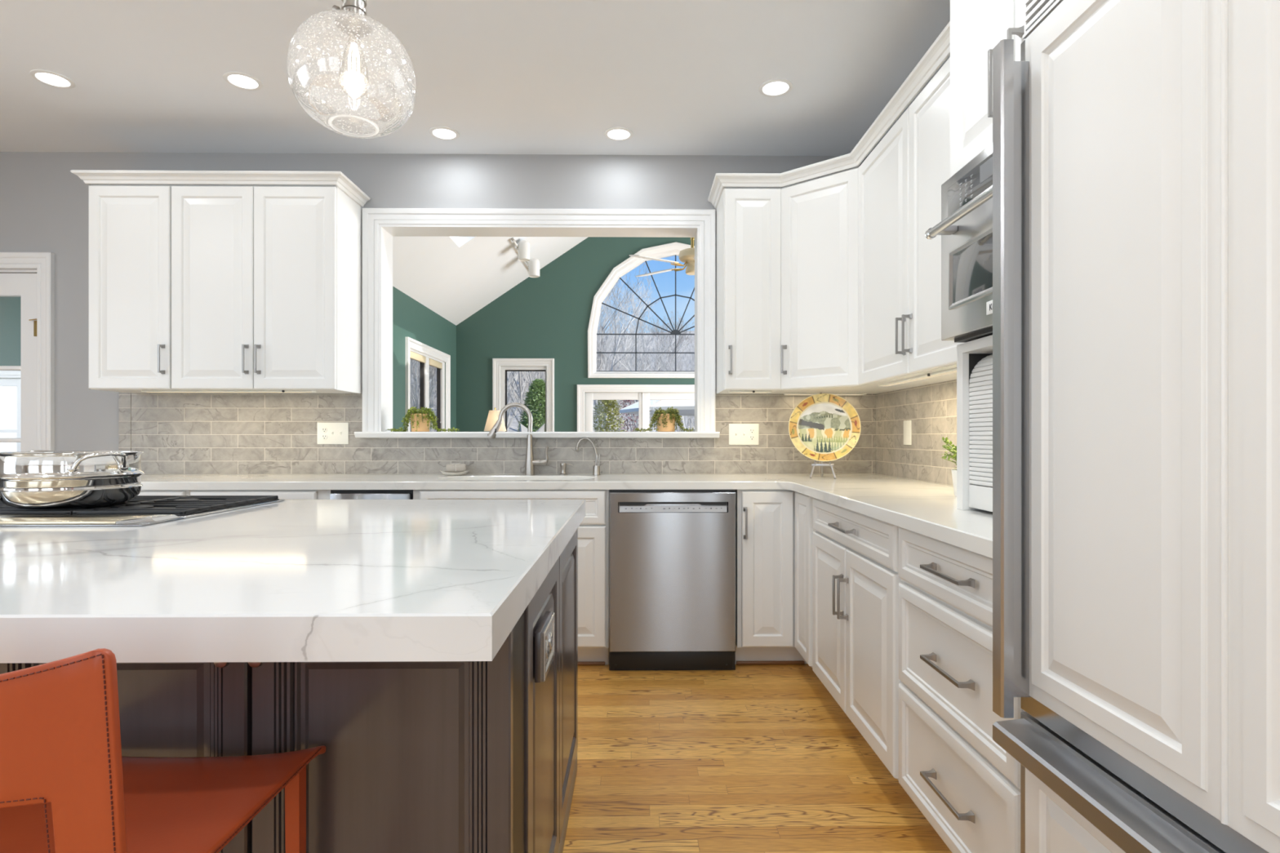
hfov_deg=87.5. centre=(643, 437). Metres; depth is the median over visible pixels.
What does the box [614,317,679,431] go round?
bare tree
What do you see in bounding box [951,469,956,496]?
pot
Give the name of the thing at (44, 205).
wall
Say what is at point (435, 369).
bare tree
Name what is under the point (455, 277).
ceiling
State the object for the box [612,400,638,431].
shrub
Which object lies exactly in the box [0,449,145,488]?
pot
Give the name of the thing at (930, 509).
countertop
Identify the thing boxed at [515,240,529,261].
track spotlight
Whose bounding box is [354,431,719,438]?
trim
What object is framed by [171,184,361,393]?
upper cabinet
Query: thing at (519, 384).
bare tree
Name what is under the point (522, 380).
bare tree
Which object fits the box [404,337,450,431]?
window
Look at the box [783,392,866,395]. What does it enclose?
light
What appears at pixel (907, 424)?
wall plate
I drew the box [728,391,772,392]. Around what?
light
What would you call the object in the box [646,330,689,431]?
bare tree
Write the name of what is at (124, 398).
trim
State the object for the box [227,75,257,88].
diffuser
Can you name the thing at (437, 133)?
diffuser
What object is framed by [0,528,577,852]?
kitchen island
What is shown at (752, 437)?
socket
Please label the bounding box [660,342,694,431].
bare tree
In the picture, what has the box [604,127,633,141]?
recessed light
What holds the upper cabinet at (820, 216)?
attached to the wall at (44, 205)
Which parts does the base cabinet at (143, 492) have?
drawer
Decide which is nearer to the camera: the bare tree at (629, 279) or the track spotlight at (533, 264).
the track spotlight at (533, 264)
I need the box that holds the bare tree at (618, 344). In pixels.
[596,272,660,430]
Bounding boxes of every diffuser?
[35,72,70,86]
[146,391,311,392]
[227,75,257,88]
[432,128,455,138]
[608,129,629,138]
[763,81,788,94]
[787,394,862,395]
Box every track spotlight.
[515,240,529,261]
[526,257,539,277]
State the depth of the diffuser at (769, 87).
3.10 m
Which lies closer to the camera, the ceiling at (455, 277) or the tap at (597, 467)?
the tap at (597, 467)
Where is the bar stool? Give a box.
[0,648,325,852]
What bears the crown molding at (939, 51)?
attached to the upper cabinet at (748, 220)
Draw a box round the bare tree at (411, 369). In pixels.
[409,358,419,431]
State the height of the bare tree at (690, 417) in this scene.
4.881 m
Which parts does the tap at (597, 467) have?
spout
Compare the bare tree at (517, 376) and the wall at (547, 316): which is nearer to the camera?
the wall at (547, 316)
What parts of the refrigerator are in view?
door handle, drawer panel, drawer handle, freezer drawer, door panel, door panel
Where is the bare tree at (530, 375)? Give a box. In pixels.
[506,371,544,427]
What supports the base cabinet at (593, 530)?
on the floor
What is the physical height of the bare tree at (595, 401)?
6.753 m
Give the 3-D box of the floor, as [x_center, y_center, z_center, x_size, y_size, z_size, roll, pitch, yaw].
[-1.733,1.166,0.624,6.450,0.080,6.690,0,0,-1]
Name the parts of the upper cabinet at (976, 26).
handle, handle, door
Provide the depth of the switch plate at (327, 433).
3.81 m
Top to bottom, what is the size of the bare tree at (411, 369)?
6.557 m
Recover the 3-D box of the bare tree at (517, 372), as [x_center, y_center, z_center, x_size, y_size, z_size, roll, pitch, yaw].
[-7.028,-3.205,34.702,3.047,7.799,3.142,0,0,8]
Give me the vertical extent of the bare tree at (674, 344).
5.955 m
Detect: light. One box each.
[29,69,75,88]
[141,390,315,392]
[222,71,262,90]
[286,0,416,138]
[429,126,459,140]
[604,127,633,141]
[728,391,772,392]
[758,78,792,97]
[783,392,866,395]
[878,368,956,386]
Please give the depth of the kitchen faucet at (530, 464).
3.74 m
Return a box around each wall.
[0,151,867,475]
[0,296,20,378]
[131,389,875,474]
[392,286,456,431]
[456,236,694,431]
[875,379,956,485]
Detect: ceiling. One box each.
[0,0,950,155]
[392,235,588,325]
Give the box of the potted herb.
[941,436,956,496]
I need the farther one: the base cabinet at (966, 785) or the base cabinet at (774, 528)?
the base cabinet at (774, 528)
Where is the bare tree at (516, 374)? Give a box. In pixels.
[506,371,521,428]
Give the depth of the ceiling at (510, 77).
2.98 m
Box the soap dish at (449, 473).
[439,470,469,475]
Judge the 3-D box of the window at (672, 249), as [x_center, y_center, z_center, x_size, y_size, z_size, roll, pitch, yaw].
[0.375,-1.492,7.885,2.072,1.593,0.120,0,0,-1]
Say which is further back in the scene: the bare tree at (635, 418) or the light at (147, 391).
the bare tree at (635, 418)
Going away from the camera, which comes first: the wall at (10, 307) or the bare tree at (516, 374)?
the wall at (10, 307)
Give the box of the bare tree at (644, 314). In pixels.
[596,280,658,431]
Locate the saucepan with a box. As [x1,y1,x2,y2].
[0,482,142,509]
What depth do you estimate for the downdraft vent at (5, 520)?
1.63 m
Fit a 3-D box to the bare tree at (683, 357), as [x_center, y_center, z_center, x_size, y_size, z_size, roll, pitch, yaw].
[1.972,-2.639,38.388,1.522,4.168,2.084,0,0,15]
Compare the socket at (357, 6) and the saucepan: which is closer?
the socket at (357, 6)
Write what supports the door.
in the wall at (44, 205)
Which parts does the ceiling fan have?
blade, blade, rod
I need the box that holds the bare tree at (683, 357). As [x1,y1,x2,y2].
[675,357,689,426]
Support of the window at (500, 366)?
in the wall at (547, 316)
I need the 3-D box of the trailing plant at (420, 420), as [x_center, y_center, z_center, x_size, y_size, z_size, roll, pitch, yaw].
[-1.277,-0.103,3.882,0.410,0.153,0.190,0,0,-1]
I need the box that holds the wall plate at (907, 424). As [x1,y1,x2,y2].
[903,420,911,444]
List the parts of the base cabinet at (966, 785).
drawer, handle, handle, handle, drawer, drawer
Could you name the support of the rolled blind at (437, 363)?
attached to the window at (415, 350)
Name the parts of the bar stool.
backrest, seat, leg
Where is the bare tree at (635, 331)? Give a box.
[631,331,655,367]
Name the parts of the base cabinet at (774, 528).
handle, door, door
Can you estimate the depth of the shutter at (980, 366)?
1.89 m
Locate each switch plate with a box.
[317,422,348,444]
[728,423,759,444]
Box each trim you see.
[0,252,54,451]
[118,391,131,450]
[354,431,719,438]
[362,208,715,431]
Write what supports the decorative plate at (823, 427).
on the plate stand
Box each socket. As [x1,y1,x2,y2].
[321,426,327,432]
[321,434,327,439]
[334,0,373,37]
[546,640,549,658]
[549,631,552,648]
[749,427,755,433]
[749,435,755,440]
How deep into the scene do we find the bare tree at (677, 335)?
43.20 m
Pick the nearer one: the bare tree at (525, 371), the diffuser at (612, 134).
the diffuser at (612, 134)
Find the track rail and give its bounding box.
[511,237,528,264]
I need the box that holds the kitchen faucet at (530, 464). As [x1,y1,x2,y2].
[487,402,548,475]
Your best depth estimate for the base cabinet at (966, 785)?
1.63 m
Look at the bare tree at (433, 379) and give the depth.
33.09 m
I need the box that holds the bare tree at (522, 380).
[510,371,539,422]
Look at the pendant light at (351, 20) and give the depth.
1.53 m
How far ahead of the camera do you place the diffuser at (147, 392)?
3.56 m
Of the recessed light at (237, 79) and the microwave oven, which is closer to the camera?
the microwave oven
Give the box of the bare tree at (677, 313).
[641,312,693,431]
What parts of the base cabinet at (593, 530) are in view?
false drawer, door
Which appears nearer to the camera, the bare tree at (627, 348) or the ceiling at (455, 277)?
the ceiling at (455, 277)
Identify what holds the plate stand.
on the countertop at (930, 509)
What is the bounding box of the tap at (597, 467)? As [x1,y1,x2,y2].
[575,437,600,475]
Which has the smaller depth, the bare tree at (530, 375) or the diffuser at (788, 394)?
the diffuser at (788, 394)
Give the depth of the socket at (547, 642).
1.34 m
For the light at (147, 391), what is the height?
0.012 m
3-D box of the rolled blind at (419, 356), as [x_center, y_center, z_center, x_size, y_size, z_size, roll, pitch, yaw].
[-2.199,-0.776,6.454,0.033,0.065,0.510,0,0,-1]
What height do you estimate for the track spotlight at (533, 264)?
0.202 m
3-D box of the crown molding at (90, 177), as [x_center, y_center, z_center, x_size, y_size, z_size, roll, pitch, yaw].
[-2.247,-1.342,3.618,1.377,0.054,0.383,0,0,-1]
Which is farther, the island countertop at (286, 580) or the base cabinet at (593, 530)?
the base cabinet at (593, 530)
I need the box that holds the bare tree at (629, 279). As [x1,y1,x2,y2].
[596,279,633,405]
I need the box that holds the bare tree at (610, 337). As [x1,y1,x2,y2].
[603,337,620,369]
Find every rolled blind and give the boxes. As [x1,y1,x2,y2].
[409,351,426,363]
[429,358,442,368]
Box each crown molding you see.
[70,169,370,207]
[707,21,950,208]
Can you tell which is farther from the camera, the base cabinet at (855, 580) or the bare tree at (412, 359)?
the bare tree at (412, 359)
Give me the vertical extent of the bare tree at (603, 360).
9.341 m
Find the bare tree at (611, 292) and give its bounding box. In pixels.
[598,292,611,368]
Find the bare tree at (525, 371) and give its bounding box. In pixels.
[520,371,545,384]
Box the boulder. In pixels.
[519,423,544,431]
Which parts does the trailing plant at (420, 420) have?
pot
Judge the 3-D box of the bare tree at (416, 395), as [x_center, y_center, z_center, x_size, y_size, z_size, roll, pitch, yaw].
[-6.383,-1.657,18.673,1.519,6.597,3.024,0,0,-38]
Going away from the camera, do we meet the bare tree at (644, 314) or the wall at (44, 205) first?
the wall at (44, 205)
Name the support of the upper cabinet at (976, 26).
attached to the wall
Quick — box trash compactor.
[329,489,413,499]
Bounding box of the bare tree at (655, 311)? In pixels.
[643,311,666,363]
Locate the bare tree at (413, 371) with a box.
[410,360,436,431]
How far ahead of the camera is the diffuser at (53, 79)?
3.03 m
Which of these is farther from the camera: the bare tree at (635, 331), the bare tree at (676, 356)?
the bare tree at (635, 331)
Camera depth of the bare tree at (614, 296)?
28.04 m
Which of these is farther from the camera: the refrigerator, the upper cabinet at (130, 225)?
the upper cabinet at (130, 225)
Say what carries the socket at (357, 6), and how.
attached to the pendant light at (351, 20)
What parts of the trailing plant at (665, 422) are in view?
pot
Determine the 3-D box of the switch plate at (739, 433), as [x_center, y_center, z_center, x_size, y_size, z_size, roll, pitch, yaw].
[0.575,-0.018,3.839,0.173,0.122,0.016,0,0,-1]
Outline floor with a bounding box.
[562,663,951,852]
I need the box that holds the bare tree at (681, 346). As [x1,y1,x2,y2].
[631,322,688,431]
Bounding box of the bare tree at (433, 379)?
[429,365,436,392]
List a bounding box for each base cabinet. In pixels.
[137,489,190,495]
[190,489,331,499]
[413,489,608,664]
[735,489,816,667]
[812,497,901,780]
[898,526,1025,852]
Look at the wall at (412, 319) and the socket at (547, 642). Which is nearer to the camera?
the socket at (547, 642)
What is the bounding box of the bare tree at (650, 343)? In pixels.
[647,342,688,370]
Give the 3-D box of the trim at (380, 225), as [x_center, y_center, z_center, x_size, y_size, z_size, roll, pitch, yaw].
[-0.598,-0.669,3.918,2.014,1.274,0.212,0,0,-1]
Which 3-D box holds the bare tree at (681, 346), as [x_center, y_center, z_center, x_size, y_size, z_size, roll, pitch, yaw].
[0.505,-1.364,24.722,2.514,6.021,1.924,0,0,-44]
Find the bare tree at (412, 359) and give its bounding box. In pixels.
[410,359,435,412]
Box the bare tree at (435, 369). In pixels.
[429,368,436,399]
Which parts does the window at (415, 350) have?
sash, sash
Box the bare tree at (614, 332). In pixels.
[607,284,635,368]
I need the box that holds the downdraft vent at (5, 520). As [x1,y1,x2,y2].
[0,514,183,526]
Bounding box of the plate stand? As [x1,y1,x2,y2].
[809,460,836,478]
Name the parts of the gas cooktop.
burner, burner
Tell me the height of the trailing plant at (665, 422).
0.156 m
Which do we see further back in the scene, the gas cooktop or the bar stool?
the gas cooktop
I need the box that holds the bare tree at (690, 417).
[682,336,694,431]
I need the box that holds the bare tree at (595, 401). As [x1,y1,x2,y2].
[593,327,609,431]
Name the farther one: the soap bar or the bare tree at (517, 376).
the bare tree at (517, 376)
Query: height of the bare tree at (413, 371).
6.451 m
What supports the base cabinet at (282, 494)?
on the floor
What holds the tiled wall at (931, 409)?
attached to the wall
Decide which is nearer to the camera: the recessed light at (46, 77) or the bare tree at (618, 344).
the recessed light at (46, 77)
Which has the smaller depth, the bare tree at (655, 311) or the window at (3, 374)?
the window at (3, 374)
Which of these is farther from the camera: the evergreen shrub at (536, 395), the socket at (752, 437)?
the evergreen shrub at (536, 395)
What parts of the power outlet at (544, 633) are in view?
plate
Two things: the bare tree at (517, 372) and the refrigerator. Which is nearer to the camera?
the refrigerator
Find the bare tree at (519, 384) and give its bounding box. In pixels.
[506,371,545,422]
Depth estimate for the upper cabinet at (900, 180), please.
2.67 m
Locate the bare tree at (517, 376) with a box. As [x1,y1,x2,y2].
[506,371,528,431]
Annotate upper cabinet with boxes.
[88,184,206,393]
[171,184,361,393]
[715,186,781,394]
[769,166,917,394]
[858,57,963,386]
[950,0,1024,177]
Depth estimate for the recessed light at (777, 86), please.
3.10 m
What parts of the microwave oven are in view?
handle, control panel, door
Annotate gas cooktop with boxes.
[0,495,284,518]
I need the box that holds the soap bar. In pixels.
[445,463,466,471]
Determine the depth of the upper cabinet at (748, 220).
3.51 m
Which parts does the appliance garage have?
rail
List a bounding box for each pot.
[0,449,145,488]
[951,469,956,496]
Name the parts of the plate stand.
leg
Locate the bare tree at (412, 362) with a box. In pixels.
[410,361,435,407]
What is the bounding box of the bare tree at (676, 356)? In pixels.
[675,355,694,431]
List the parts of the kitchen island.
door, knob, knob, door, panel, panel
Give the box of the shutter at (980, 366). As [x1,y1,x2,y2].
[968,354,992,487]
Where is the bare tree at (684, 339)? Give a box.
[667,338,694,431]
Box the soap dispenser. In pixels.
[559,462,573,475]
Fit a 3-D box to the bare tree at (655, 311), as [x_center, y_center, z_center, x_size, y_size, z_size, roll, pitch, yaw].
[0.708,-6.043,47.777,2.258,5.779,2.328,0,0,-32]
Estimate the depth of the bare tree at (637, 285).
38.17 m
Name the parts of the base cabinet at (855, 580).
door, handle, handle, handle, drawer, door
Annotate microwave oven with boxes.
[924,142,992,342]
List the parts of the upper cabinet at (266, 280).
door, handle, handle, door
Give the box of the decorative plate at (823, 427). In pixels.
[788,393,861,461]
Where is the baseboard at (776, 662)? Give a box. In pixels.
[577,660,804,665]
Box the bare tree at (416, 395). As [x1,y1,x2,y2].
[409,360,436,410]
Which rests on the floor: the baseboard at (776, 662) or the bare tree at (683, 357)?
the baseboard at (776, 662)
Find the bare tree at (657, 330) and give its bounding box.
[631,310,694,420]
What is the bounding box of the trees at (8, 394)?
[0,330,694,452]
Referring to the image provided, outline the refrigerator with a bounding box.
[992,0,1279,852]
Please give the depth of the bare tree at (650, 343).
33.48 m
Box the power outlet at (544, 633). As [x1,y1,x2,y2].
[534,611,554,682]
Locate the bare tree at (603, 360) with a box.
[593,279,628,431]
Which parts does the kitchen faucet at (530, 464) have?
spout, lever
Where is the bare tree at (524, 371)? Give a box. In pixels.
[524,371,545,380]
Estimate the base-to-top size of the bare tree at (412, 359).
9.887 m
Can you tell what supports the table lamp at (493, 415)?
on the side table
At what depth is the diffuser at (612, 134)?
3.58 m
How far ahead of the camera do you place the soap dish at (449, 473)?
3.71 m
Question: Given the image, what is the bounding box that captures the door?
[0,273,36,451]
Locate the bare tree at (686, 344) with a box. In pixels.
[680,344,694,370]
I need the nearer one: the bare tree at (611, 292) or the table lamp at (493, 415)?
the table lamp at (493, 415)
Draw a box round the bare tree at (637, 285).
[622,284,659,424]
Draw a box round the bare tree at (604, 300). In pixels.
[596,299,615,369]
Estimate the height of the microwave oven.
0.473 m
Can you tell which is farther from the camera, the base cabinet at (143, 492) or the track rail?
the track rail
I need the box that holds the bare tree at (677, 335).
[657,334,688,370]
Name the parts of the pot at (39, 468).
handle, handle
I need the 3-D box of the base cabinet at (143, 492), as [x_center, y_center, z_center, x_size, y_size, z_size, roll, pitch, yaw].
[-2.587,0.689,3.503,0.800,0.874,0.628,0,0,-1]
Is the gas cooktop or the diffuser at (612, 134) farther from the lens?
the diffuser at (612, 134)
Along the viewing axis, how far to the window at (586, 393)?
7.86 m
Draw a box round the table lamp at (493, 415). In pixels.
[484,407,506,431]
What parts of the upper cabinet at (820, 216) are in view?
handle, door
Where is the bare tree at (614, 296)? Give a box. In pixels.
[596,262,654,427]
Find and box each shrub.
[515,377,545,431]
[593,400,625,431]
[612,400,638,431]
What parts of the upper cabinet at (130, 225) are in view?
door, handle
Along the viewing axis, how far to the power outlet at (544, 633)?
1.30 m
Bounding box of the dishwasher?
[608,489,735,670]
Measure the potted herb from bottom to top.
0.218 m
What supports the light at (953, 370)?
attached to the upper cabinet at (900, 180)
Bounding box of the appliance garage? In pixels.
[956,334,992,511]
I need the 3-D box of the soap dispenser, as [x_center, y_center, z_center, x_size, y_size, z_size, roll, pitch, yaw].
[-0.439,0.178,3.780,0.081,0.067,0.048,0,0,-1]
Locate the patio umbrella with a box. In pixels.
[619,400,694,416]
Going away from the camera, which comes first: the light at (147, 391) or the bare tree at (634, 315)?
the light at (147, 391)
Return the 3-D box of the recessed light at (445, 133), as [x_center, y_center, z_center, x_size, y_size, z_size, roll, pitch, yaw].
[-1.066,-1.622,3.571,0.156,0.006,0.156,0,0,-1]
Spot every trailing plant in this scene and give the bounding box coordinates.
[386,406,459,431]
[633,406,694,431]
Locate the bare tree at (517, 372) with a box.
[511,372,534,402]
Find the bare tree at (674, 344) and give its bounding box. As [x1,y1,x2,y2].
[666,344,684,431]
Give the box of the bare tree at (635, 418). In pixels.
[614,302,677,431]
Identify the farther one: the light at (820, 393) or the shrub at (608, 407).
the shrub at (608, 407)
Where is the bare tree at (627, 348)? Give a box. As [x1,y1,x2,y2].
[608,307,653,431]
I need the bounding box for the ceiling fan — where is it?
[629,237,694,276]
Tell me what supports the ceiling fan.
hanging from the ceiling at (455, 277)
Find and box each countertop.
[0,499,585,662]
[140,474,992,558]
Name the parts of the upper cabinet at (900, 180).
door, handle, handle, door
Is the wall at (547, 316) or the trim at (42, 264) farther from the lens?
the wall at (547, 316)
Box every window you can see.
[0,370,20,451]
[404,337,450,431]
[492,358,554,431]
[577,384,694,431]
[587,242,694,377]
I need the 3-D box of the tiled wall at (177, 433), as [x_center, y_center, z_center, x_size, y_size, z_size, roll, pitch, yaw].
[-0.791,-0.032,3.836,4.255,0.488,0.010,0,0,-1]
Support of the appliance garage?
on the countertop at (930, 509)
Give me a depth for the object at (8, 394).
42.72 m
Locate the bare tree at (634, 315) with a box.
[623,315,643,364]

